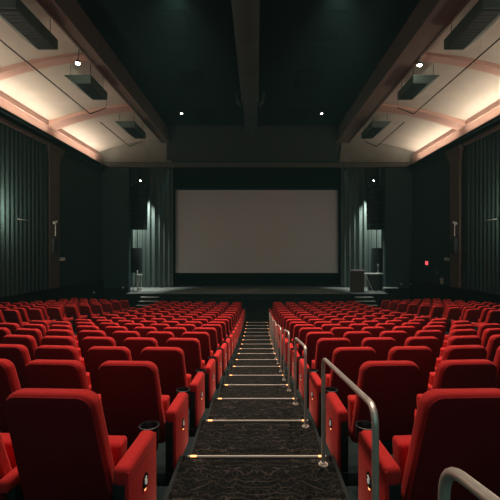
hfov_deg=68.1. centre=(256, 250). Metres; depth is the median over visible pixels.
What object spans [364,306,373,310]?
seat
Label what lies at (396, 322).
seat
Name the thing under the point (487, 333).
seat
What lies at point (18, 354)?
seat
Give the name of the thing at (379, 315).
seat
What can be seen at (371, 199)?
grille
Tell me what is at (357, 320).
seat
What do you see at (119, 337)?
seat
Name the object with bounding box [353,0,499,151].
ceiling
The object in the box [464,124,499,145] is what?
trim
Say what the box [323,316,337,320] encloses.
seat
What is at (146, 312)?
seat
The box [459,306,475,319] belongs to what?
seat
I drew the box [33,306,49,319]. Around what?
seat
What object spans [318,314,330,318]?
seat
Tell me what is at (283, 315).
seat
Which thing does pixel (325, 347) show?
seat
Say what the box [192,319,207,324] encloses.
seat
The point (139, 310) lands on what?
seat
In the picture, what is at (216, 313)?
seat
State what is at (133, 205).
grille
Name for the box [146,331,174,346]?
seat
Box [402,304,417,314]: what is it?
seat
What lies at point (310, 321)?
seat
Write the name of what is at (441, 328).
seat
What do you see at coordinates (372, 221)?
grille
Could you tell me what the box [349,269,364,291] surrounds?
lectern
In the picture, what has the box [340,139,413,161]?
wall
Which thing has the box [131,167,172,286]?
stage curtain
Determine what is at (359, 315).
seat
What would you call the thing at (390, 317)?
seat
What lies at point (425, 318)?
seat
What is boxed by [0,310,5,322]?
seat
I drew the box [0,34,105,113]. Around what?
pipe
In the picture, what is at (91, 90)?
ceiling vent
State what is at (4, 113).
trim
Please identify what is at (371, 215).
grille
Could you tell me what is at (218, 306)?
seat
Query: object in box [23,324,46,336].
seat
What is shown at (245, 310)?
floor
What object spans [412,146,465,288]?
wall
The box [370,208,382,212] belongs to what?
grille
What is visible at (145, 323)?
seat
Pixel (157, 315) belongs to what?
seat
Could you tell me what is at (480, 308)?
seat
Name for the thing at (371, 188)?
grille
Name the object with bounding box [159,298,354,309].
trim
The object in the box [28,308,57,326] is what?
seat
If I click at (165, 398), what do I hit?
seat cushion
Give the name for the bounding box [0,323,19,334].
seat
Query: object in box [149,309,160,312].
seat
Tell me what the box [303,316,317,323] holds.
seat
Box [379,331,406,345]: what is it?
seat
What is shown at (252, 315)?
floor
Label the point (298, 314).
seat
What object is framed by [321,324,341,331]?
seat
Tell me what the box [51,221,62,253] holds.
wall spotlight
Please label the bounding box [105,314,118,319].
seat
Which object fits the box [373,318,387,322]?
seat
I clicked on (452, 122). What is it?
trim
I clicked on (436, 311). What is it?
seat
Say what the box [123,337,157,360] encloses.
seat
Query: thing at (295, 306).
seat
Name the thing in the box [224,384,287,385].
step light
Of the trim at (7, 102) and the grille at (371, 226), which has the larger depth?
the grille at (371, 226)
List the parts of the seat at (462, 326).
backrest, panel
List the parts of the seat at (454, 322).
panel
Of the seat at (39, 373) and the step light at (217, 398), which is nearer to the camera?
the seat at (39, 373)
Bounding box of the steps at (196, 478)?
[168,323,345,499]
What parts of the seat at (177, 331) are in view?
backrest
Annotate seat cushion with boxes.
[1,433,16,469]
[86,372,90,384]
[108,435,126,466]
[162,395,169,442]
[187,374,190,406]
[325,374,329,386]
[348,395,355,441]
[392,435,411,484]
[417,394,422,406]
[428,372,434,385]
[435,357,441,366]
[443,340,447,347]
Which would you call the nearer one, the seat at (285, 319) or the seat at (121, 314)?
the seat at (285, 319)
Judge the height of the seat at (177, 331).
0.948 m
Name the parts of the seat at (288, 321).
panel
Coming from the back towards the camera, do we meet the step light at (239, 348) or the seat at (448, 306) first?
the seat at (448, 306)
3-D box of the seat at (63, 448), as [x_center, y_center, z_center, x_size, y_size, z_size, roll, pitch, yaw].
[-0.916,1.121,1.953,0.670,0.948,0.576,0,0,3]
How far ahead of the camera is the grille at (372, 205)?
24.33 m
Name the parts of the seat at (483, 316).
panel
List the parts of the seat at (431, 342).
backrest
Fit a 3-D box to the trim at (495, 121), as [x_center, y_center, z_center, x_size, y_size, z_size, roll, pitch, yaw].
[9.495,-5.067,8.500,0.390,0.335,29.000,0,0,0]
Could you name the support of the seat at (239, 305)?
on the floor at (161, 489)
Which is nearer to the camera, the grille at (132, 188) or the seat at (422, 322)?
the seat at (422, 322)
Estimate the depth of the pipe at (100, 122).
18.42 m
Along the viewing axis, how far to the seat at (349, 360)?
3.74 m
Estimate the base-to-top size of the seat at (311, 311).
0.948 m
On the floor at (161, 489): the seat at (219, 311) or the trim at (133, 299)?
the seat at (219, 311)
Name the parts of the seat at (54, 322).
panel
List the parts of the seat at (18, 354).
backrest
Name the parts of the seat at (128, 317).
panel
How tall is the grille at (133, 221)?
0.291 m
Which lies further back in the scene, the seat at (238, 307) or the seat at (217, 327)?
the seat at (238, 307)
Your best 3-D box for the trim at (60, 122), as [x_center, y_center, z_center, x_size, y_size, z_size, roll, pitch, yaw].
[-7.680,-6.225,17.200,3.920,1.090,0.680,0,0,0]
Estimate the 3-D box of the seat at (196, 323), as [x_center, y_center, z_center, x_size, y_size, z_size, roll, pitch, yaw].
[-1.536,2.141,8.915,0.542,0.948,0.441,0,0,3]
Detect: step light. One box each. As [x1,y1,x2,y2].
[187,455,326,457]
[206,420,307,421]
[217,398,293,399]
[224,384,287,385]
[229,375,282,375]
[232,366,279,366]
[235,359,276,359]
[237,353,274,353]
[239,348,273,348]
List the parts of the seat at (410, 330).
backrest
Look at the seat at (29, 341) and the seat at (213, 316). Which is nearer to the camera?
the seat at (29, 341)
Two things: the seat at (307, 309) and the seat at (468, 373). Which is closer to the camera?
the seat at (468, 373)
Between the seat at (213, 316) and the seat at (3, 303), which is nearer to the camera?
the seat at (213, 316)
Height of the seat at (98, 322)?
0.948 m
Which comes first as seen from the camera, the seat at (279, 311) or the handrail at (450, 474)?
the handrail at (450, 474)
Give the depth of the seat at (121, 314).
12.04 m
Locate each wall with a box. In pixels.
[60,153,101,285]
[100,139,170,161]
[102,146,411,292]
[167,126,338,160]
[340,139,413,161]
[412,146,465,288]
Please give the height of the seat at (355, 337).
0.948 m
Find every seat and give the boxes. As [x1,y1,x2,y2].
[0,302,10,306]
[0,307,9,318]
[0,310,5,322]
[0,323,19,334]
[0,327,10,343]
[0,344,30,388]
[0,359,20,432]
[0,388,159,499]
[0,433,16,499]
[2,335,37,360]
[3,309,28,327]
[5,305,16,309]
[12,308,29,321]
[14,328,42,346]
[18,305,30,318]
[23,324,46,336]
[24,359,101,401]
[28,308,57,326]
[29,320,48,330]
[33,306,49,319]
[35,345,90,384]
[37,304,48,316]
[41,336,84,366]
[46,329,80,356]
[48,307,74,327]
[49,325,78,347]
[51,305,65,316]
[52,321,77,340]
[64,305,88,332]
[75,319,91,327]
[75,322,94,332]
[76,325,99,347]
[78,330,105,357]
[79,305,100,319]
[81,337,115,371]
[87,346,131,393]
[91,304,111,316]
[91,317,106,325]
[95,320,112,328]
[98,360,189,485]
[99,323,119,330]
[102,303,120,314]
[104,326,127,336]
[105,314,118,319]
[111,301,128,312]
[111,317,125,322]
[112,331,139,345]
[116,312,129,317]
[117,320,134,325]
[120,300,135,309]
[123,315,137,319]
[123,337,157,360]
[124,323,143,330]
[126,310,137,314]
[130,318,145,322]
[133,313,145,317]
[133,327,156,336]
[135,308,145,312]
[139,321,156,326]
[141,315,155,320]
[141,347,205,436]
[142,306,151,310]
[142,311,153,314]
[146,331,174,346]
[148,304,157,308]
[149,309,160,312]
[149,324,169,330]
[150,313,162,317]
[150,318,165,323]
[158,311,169,315]
[160,316,173,320]
[162,321,179,326]
[163,327,186,337]
[164,309,174,313]
[166,338,215,407]
[167,314,180,318]
[170,307,180,310]
[171,319,186,323]
[174,311,185,315]
[175,324,195,331]
[178,316,192,320]
[179,309,190,313]
[182,332,222,388]
[184,307,194,311]
[184,321,202,326]
[185,314,197,318]
[190,312,202,316]
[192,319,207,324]
[193,327,226,375]
[195,310,205,313]
[198,316,212,321]
[201,324,230,365]
[202,305,211,311]
[202,314,215,319]
[206,312,218,318]
[208,322,233,358]
[210,310,221,316]
[213,308,223,313]
[213,319,235,352]
[216,305,225,311]
[217,317,237,346]
[220,314,238,342]
[223,312,240,337]
[226,310,241,334]
[228,308,242,330]
[230,306,243,327]
[231,304,244,323]
[233,302,244,318]
[269,302,281,312]
[269,304,282,314]
[270,306,284,317]
[271,308,286,322]
[273,310,288,334]
[273,312,291,332]
[276,314,294,328]
[279,317,297,332]
[279,319,302,348]
[282,322,306,358]
[285,324,313,365]
[287,327,322,375]
[289,305,298,311]
[291,308,301,313]
[291,332,333,388]
[293,310,304,316]
[296,312,308,318]
[298,338,350,407]
[299,314,312,320]
[303,305,312,311]
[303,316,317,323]
[306,307,316,312]
[308,319,323,325]
[308,347,375,436]
[309,310,320,314]
[313,312,325,316]
[314,321,331,327]
[317,305,326,309]
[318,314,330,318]
[321,307,330,311]
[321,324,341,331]
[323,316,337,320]
[325,309,335,313]
[325,360,418,485]
[330,311,342,315]
[330,319,345,323]
[330,327,353,337]
[335,307,345,310]
[336,314,349,318]
[338,321,355,326]
[341,309,351,313]
[343,316,357,320]
[343,331,370,346]
[347,311,358,315]
[349,324,368,330]
[350,307,359,310]
[351,318,367,323]
[354,313,366,317]
[355,388,499,499]
[356,309,366,312]
[357,304,366,308]
[361,337,395,360]
[362,315,376,320]
[362,321,379,326]
[362,327,384,336]
[363,311,374,314]
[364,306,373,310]
[371,308,381,312]
[372,313,384,317]
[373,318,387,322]
[374,300,390,308]
[375,323,394,330]
[379,310,390,314]
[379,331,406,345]
[381,301,398,310]
[381,315,395,319]
[385,320,402,325]
[387,346,431,409]
[389,312,401,316]
[390,303,407,312]
[392,326,415,337]
[394,317,408,322]
[400,314,413,319]
[401,322,420,331]
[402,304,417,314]
[404,336,438,371]
[407,305,429,317]
[408,319,425,329]
[413,316,428,325]
[415,330,442,357]
[417,359,496,406]
[419,306,443,321]
[422,325,445,347]
[427,322,446,337]
[428,345,486,385]
[430,319,446,323]
[433,307,460,331]
[435,335,481,366]
[440,329,476,355]
[442,305,457,331]
[443,324,473,347]
[444,321,470,339]
[449,309,479,323]
[459,304,471,316]
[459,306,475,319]
[470,310,499,330]
[477,306,489,318]
[477,308,496,322]
[477,323,499,337]
[481,328,499,347]
[486,335,499,361]
[487,303,497,307]
[493,346,499,388]
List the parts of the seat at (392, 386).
panel, armrest, backrest, panel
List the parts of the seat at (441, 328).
backrest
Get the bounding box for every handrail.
[269,312,270,339]
[271,316,272,347]
[273,321,276,358]
[276,325,281,371]
[282,329,290,391]
[293,337,308,428]
[319,358,378,499]
[438,467,499,499]
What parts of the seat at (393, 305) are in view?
panel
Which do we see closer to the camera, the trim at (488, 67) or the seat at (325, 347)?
the seat at (325, 347)
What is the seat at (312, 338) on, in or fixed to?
on the floor at (352, 489)
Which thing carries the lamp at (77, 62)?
attached to the ceiling at (31, 89)
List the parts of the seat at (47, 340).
panel, backrest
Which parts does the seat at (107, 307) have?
panel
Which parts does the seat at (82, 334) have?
backrest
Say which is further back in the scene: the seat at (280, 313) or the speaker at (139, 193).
the speaker at (139, 193)
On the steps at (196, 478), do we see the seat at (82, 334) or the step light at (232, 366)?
the step light at (232, 366)
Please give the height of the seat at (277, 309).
0.948 m
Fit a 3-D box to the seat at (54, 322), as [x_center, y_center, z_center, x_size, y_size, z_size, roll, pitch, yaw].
[-4.269,2.006,8.223,0.542,0.948,0.441,0,0,9]
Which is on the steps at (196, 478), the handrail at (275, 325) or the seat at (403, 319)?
the handrail at (275, 325)
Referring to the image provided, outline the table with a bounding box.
[364,273,382,290]
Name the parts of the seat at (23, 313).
backrest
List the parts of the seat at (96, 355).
backrest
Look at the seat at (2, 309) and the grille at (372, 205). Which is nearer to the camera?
the seat at (2, 309)
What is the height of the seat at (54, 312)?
0.948 m
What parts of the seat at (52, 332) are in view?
panel, backrest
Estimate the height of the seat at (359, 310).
0.948 m
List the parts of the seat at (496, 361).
backrest, panel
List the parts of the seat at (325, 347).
panel, armrest, backrest, panel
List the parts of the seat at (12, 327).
backrest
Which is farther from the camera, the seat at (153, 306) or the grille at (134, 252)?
the grille at (134, 252)
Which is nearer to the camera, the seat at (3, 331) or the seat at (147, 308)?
the seat at (3, 331)
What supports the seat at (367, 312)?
on the floor at (352, 489)
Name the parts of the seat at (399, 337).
backrest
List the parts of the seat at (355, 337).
backrest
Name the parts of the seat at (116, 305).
panel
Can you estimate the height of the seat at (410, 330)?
0.948 m
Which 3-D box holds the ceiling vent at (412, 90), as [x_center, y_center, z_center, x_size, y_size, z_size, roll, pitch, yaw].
[5.785,-5.909,13.775,0.510,0.033,1.348,0,0,0]
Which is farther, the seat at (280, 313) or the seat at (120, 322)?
the seat at (280, 313)
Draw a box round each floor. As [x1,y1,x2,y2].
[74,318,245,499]
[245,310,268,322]
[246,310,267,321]
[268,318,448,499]
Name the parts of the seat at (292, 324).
panel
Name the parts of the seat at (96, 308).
panel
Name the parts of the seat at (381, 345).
backrest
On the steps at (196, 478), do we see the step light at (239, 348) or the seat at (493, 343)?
the step light at (239, 348)
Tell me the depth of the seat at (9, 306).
11.87 m
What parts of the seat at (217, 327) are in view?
backrest, panel, panel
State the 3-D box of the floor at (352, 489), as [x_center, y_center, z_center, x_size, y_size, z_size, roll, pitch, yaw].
[5.110,1.990,8.022,9.060,3.520,25.031,0,0,0]
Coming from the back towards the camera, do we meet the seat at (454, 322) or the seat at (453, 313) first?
the seat at (453, 313)
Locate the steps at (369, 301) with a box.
[354,297,377,307]
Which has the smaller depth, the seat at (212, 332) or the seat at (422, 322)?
the seat at (212, 332)
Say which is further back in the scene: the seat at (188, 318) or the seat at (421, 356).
the seat at (188, 318)
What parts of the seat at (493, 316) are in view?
armrest, backrest, panel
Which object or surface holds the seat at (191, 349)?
on the floor at (161, 489)
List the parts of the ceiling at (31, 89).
casing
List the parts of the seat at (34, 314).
panel, backrest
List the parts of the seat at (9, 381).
panel, backrest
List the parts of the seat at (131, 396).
panel, backrest, armrest, panel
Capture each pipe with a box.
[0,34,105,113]
[100,122,141,146]
[365,122,403,146]
[398,38,499,113]
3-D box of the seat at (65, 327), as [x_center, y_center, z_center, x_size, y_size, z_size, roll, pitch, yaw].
[-3.719,1.866,7.138,0.542,0.948,0.441,0,0,8]
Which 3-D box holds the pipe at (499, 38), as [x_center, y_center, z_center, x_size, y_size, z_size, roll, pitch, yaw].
[6.214,-6.156,10.809,0.575,1.091,9.618,0,0,0]
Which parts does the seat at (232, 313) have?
panel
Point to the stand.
(137, 274)
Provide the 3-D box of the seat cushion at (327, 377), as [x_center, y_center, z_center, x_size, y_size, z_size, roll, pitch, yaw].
[0.971,1.510,4.000,0.448,0.335,0.139,0,0,-3]
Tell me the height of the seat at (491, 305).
0.948 m
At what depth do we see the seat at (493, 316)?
9.42 m
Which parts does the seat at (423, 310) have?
panel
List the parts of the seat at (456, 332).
backrest, panel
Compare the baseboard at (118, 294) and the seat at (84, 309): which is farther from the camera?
the baseboard at (118, 294)
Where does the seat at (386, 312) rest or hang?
on the floor at (352, 489)
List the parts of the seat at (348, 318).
panel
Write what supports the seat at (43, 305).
on the floor at (161, 489)
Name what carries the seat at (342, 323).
on the floor at (352, 489)
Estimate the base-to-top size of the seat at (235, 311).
0.948 m
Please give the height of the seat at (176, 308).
0.948 m
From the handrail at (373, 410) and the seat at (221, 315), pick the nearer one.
the handrail at (373, 410)
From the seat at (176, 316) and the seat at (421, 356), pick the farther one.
the seat at (176, 316)
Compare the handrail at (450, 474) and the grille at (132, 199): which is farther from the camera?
the grille at (132, 199)
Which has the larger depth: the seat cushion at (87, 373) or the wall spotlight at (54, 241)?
the wall spotlight at (54, 241)
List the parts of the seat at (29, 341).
backrest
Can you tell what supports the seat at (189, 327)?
on the floor at (161, 489)
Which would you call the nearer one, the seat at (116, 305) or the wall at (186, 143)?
the seat at (116, 305)
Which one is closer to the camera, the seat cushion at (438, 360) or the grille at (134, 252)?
the seat cushion at (438, 360)
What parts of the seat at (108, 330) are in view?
backrest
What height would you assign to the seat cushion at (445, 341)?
0.335 m
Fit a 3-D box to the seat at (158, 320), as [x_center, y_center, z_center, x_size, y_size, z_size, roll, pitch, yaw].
[-2.648,2.266,10.005,0.545,0.948,0.441,0,0,6]
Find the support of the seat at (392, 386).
on the floor at (352, 489)
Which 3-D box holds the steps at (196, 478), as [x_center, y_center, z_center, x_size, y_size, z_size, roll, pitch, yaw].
[0.000,2.065,6.800,1.120,3.370,22.000,0,0,0]
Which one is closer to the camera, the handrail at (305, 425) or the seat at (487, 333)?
the handrail at (305, 425)
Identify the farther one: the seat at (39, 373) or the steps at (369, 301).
the steps at (369, 301)
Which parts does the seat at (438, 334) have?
backrest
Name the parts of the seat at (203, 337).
panel, backrest, armrest, panel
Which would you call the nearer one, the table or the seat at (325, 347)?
the seat at (325, 347)
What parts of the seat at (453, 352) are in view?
backrest, panel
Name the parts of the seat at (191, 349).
panel, backrest, armrest, panel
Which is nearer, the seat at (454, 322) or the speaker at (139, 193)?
the seat at (454, 322)
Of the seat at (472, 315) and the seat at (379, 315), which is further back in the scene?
the seat at (379, 315)
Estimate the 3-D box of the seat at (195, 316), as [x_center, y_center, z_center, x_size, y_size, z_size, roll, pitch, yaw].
[-2.122,2.481,11.957,0.552,0.948,0.441,0,0,5]
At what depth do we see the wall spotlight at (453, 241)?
17.48 m
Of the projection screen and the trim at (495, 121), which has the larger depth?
the projection screen
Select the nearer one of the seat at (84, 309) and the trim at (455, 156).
the seat at (84, 309)
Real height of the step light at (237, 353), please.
0.016 m
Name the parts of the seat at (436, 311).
panel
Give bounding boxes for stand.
[134,270,142,291]
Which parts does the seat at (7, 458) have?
panel, backrest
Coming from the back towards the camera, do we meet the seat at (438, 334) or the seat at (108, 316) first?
the seat at (108, 316)
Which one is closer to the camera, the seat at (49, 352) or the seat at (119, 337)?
the seat at (49, 352)
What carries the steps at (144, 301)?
on the floor
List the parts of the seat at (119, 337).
backrest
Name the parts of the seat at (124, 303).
panel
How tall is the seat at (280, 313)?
0.948 m
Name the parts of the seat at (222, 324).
panel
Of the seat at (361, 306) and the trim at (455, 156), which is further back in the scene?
the trim at (455, 156)
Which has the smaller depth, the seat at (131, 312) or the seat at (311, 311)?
the seat at (131, 312)
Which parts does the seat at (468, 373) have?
backrest, panel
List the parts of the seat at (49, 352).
panel, backrest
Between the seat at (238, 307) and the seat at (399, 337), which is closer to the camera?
the seat at (399, 337)
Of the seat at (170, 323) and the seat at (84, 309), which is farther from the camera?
the seat at (84, 309)
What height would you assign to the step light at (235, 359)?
0.016 m
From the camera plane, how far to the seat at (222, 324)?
8.74 m
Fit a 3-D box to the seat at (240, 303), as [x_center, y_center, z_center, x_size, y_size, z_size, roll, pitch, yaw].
[-0.936,2.926,17.954,0.699,0.948,0.576,0,0,2]
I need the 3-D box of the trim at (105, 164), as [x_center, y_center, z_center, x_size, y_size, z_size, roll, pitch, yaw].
[0.000,-5.340,22.950,19.280,0.280,0.100,0,0,0]
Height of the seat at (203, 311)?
0.948 m
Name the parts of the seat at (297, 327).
panel, backrest, panel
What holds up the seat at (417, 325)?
on the floor at (352, 489)
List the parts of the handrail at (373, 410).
plate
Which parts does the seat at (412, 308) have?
panel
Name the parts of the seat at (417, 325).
backrest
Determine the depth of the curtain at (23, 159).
15.03 m
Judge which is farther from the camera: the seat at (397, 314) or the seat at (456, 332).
the seat at (397, 314)
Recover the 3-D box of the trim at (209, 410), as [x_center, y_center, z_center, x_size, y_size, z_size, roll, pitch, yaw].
[0.000,2.063,6.800,1.164,3.374,22.000,0,0,0]
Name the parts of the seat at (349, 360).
panel, armrest, backrest, panel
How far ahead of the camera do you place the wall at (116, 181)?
23.00 m
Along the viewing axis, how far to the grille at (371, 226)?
24.17 m
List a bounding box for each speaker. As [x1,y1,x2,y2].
[131,167,147,229]
[131,248,142,289]
[366,167,382,229]
[371,248,382,272]
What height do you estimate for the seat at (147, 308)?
0.948 m
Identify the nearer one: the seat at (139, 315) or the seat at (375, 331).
the seat at (375, 331)
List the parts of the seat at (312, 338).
panel, backrest, panel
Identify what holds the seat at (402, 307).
on the floor at (352, 489)
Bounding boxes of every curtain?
[0,122,47,297]
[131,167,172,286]
[341,167,382,286]
[466,129,499,294]
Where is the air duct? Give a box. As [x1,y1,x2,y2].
[231,0,264,137]
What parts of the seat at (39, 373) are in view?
panel, backrest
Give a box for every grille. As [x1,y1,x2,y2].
[131,187,143,190]
[131,192,143,196]
[131,198,143,201]
[131,203,143,207]
[131,208,143,212]
[131,214,143,217]
[131,219,143,223]
[131,225,143,228]
[131,249,138,271]
[370,187,382,190]
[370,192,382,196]
[370,198,382,201]
[370,203,382,207]
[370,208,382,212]
[370,214,382,217]
[370,219,382,223]
[370,225,382,228]
[374,249,381,272]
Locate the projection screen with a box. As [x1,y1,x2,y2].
[173,187,340,285]
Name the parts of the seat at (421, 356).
backrest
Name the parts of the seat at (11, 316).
panel, backrest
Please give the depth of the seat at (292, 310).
14.71 m
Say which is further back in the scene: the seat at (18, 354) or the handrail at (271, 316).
the handrail at (271, 316)
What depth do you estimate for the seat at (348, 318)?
10.81 m
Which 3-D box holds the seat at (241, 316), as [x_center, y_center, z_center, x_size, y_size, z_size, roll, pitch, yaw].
[-0.932,2.736,14.954,0.689,0.948,0.576,0,0,2]
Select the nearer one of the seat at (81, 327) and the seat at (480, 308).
the seat at (81, 327)
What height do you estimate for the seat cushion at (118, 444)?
0.335 m
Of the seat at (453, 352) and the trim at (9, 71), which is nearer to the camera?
the seat at (453, 352)
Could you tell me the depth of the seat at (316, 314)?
12.75 m
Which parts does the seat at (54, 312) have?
panel, backrest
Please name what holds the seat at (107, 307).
on the floor at (161, 489)
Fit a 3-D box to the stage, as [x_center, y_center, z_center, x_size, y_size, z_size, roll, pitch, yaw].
[0.000,3.166,25.225,21.000,1.169,5.550,0,0,0]
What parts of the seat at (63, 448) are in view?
armrest, arm post, panel, backrest, armrest, panel, number plate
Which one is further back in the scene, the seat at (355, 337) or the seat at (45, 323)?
the seat at (45, 323)
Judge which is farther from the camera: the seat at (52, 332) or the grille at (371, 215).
the grille at (371, 215)
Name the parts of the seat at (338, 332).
backrest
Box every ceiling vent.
[76,84,105,99]
[124,128,144,138]
[362,128,381,138]
[399,84,426,99]
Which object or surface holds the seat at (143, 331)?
on the floor at (161, 489)
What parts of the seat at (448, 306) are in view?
backrest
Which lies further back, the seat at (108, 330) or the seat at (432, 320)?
the seat at (432, 320)
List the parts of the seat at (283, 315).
panel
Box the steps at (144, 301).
[136,297,159,307]
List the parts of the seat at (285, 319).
panel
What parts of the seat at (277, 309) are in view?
panel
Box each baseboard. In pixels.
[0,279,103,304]
[103,288,410,301]
[410,279,499,304]
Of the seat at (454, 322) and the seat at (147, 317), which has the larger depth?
the seat at (147, 317)
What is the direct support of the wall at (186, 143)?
attached to the ceiling at (368, 29)
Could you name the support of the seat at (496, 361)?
on the floor at (352, 489)
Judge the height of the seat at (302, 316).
0.948 m
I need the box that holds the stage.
[126,285,387,293]
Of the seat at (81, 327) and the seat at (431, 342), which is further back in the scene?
the seat at (81, 327)
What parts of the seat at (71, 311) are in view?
panel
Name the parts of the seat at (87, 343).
backrest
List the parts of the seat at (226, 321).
panel, panel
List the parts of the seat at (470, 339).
backrest, panel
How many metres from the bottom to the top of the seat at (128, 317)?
0.948 m
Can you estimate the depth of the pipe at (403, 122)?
18.39 m
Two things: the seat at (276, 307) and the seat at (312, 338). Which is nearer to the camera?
the seat at (312, 338)
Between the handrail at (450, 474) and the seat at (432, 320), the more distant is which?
the seat at (432, 320)
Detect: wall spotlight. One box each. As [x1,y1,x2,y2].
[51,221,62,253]
[448,221,457,253]
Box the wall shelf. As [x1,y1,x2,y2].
[383,287,398,288]
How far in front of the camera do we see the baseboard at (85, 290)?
18.43 m
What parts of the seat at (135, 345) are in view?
backrest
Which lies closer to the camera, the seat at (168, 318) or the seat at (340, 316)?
the seat at (168, 318)
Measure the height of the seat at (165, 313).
0.948 m
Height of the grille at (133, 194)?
0.291 m
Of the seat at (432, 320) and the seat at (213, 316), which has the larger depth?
the seat at (213, 316)
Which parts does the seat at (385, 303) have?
panel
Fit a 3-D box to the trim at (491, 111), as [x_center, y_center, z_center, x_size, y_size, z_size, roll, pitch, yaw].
[9.560,-5.565,8.500,0.160,0.870,29.000,0,0,0]
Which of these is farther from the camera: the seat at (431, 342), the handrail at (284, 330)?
the handrail at (284, 330)
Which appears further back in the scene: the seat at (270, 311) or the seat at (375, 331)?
the seat at (270, 311)
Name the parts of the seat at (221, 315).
panel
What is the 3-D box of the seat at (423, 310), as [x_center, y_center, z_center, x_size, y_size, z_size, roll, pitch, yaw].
[5.992,2.432,13.634,0.698,0.948,0.576,0,0,-14]
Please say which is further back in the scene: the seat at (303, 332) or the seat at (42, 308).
the seat at (42, 308)
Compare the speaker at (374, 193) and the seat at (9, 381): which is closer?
the seat at (9, 381)
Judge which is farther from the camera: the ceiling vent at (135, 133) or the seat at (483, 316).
the ceiling vent at (135, 133)
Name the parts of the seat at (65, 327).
panel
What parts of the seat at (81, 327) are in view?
backrest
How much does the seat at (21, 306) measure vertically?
0.948 m
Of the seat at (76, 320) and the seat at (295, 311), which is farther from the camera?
the seat at (295, 311)
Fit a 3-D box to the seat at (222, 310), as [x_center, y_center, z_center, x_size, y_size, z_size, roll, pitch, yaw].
[-1.580,2.736,14.918,0.561,0.948,0.441,0,0,3]
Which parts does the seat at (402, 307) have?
panel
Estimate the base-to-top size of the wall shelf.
0.060 m
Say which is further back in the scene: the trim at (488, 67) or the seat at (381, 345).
the trim at (488, 67)
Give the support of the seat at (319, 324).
on the floor at (352, 489)
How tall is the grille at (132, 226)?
0.291 m
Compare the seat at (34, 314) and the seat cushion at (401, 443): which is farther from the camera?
the seat at (34, 314)
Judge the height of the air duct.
1.000 m
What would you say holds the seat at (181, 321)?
on the floor at (161, 489)
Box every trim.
[0,52,88,80]
[0,90,102,162]
[0,107,106,171]
[0,117,48,144]
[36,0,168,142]
[46,143,64,288]
[49,103,132,129]
[102,163,411,166]
[126,294,387,307]
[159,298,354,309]
[163,325,350,499]
[377,103,464,129]
[407,114,499,171]
[411,99,499,162]
[420,52,499,75]
[445,145,464,287]
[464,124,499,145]
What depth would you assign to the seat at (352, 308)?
14.97 m
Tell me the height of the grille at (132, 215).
0.291 m
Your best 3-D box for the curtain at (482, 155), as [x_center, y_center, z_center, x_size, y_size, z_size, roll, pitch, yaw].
[9.509,-1.565,9.925,0.095,6.590,13.850,0,0,0]
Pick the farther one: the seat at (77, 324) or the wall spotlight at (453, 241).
the wall spotlight at (453, 241)
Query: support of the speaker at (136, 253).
on the stage
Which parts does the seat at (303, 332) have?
backrest, panel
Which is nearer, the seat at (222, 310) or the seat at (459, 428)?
the seat at (459, 428)
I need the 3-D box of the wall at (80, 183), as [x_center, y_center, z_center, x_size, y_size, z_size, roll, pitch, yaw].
[-9.790,-0.825,12.000,0.300,9.350,36.000,0,0,0]
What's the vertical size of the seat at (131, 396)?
0.948 m
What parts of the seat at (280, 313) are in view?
panel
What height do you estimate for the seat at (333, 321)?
0.948 m
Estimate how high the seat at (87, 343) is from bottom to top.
0.948 m
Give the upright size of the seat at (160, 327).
0.948 m
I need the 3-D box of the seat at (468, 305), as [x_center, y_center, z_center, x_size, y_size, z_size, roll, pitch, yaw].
[7.179,2.316,12.870,0.542,0.948,0.441,0,0,-16]
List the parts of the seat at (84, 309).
panel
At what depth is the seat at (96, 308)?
14.47 m
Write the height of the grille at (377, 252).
1.560 m
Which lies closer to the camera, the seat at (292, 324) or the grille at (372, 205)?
the seat at (292, 324)
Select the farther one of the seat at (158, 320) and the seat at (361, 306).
the seat at (361, 306)
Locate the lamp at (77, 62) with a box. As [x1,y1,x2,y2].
[75,50,80,64]
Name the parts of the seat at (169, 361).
panel, backrest, armrest, panel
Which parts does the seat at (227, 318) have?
panel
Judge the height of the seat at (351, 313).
0.948 m
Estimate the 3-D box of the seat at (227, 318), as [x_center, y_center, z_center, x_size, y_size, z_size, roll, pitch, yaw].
[-0.922,2.376,10.954,0.676,0.948,0.576,0,0,2]
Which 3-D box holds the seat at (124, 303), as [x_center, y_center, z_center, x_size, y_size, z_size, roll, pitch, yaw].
[-6.206,2.796,17.685,0.670,0.948,0.576,0,0,14]
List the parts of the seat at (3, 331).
panel, backrest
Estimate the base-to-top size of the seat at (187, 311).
0.948 m
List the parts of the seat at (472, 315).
backrest, panel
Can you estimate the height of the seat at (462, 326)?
0.948 m
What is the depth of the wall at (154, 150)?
22.66 m
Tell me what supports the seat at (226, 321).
on the floor at (161, 489)
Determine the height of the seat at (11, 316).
0.948 m
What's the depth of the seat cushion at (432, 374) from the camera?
4.03 m
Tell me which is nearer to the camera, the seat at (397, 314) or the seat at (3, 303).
the seat at (397, 314)
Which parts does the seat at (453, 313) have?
backrest, panel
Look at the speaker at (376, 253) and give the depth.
24.36 m
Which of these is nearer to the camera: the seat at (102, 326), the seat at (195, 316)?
the seat at (102, 326)
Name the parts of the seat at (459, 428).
number plate, panel, armrest, backrest, panel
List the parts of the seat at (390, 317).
panel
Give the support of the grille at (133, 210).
attached to the speaker at (139, 193)
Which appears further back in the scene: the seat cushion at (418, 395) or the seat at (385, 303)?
the seat at (385, 303)
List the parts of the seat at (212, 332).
panel, backrest, armrest, panel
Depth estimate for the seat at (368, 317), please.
10.88 m
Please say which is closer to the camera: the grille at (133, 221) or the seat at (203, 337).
the seat at (203, 337)
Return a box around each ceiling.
[0,0,157,151]
[76,0,419,125]
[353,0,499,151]
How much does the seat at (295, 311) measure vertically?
0.948 m
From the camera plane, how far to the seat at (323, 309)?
14.82 m
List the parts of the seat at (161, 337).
backrest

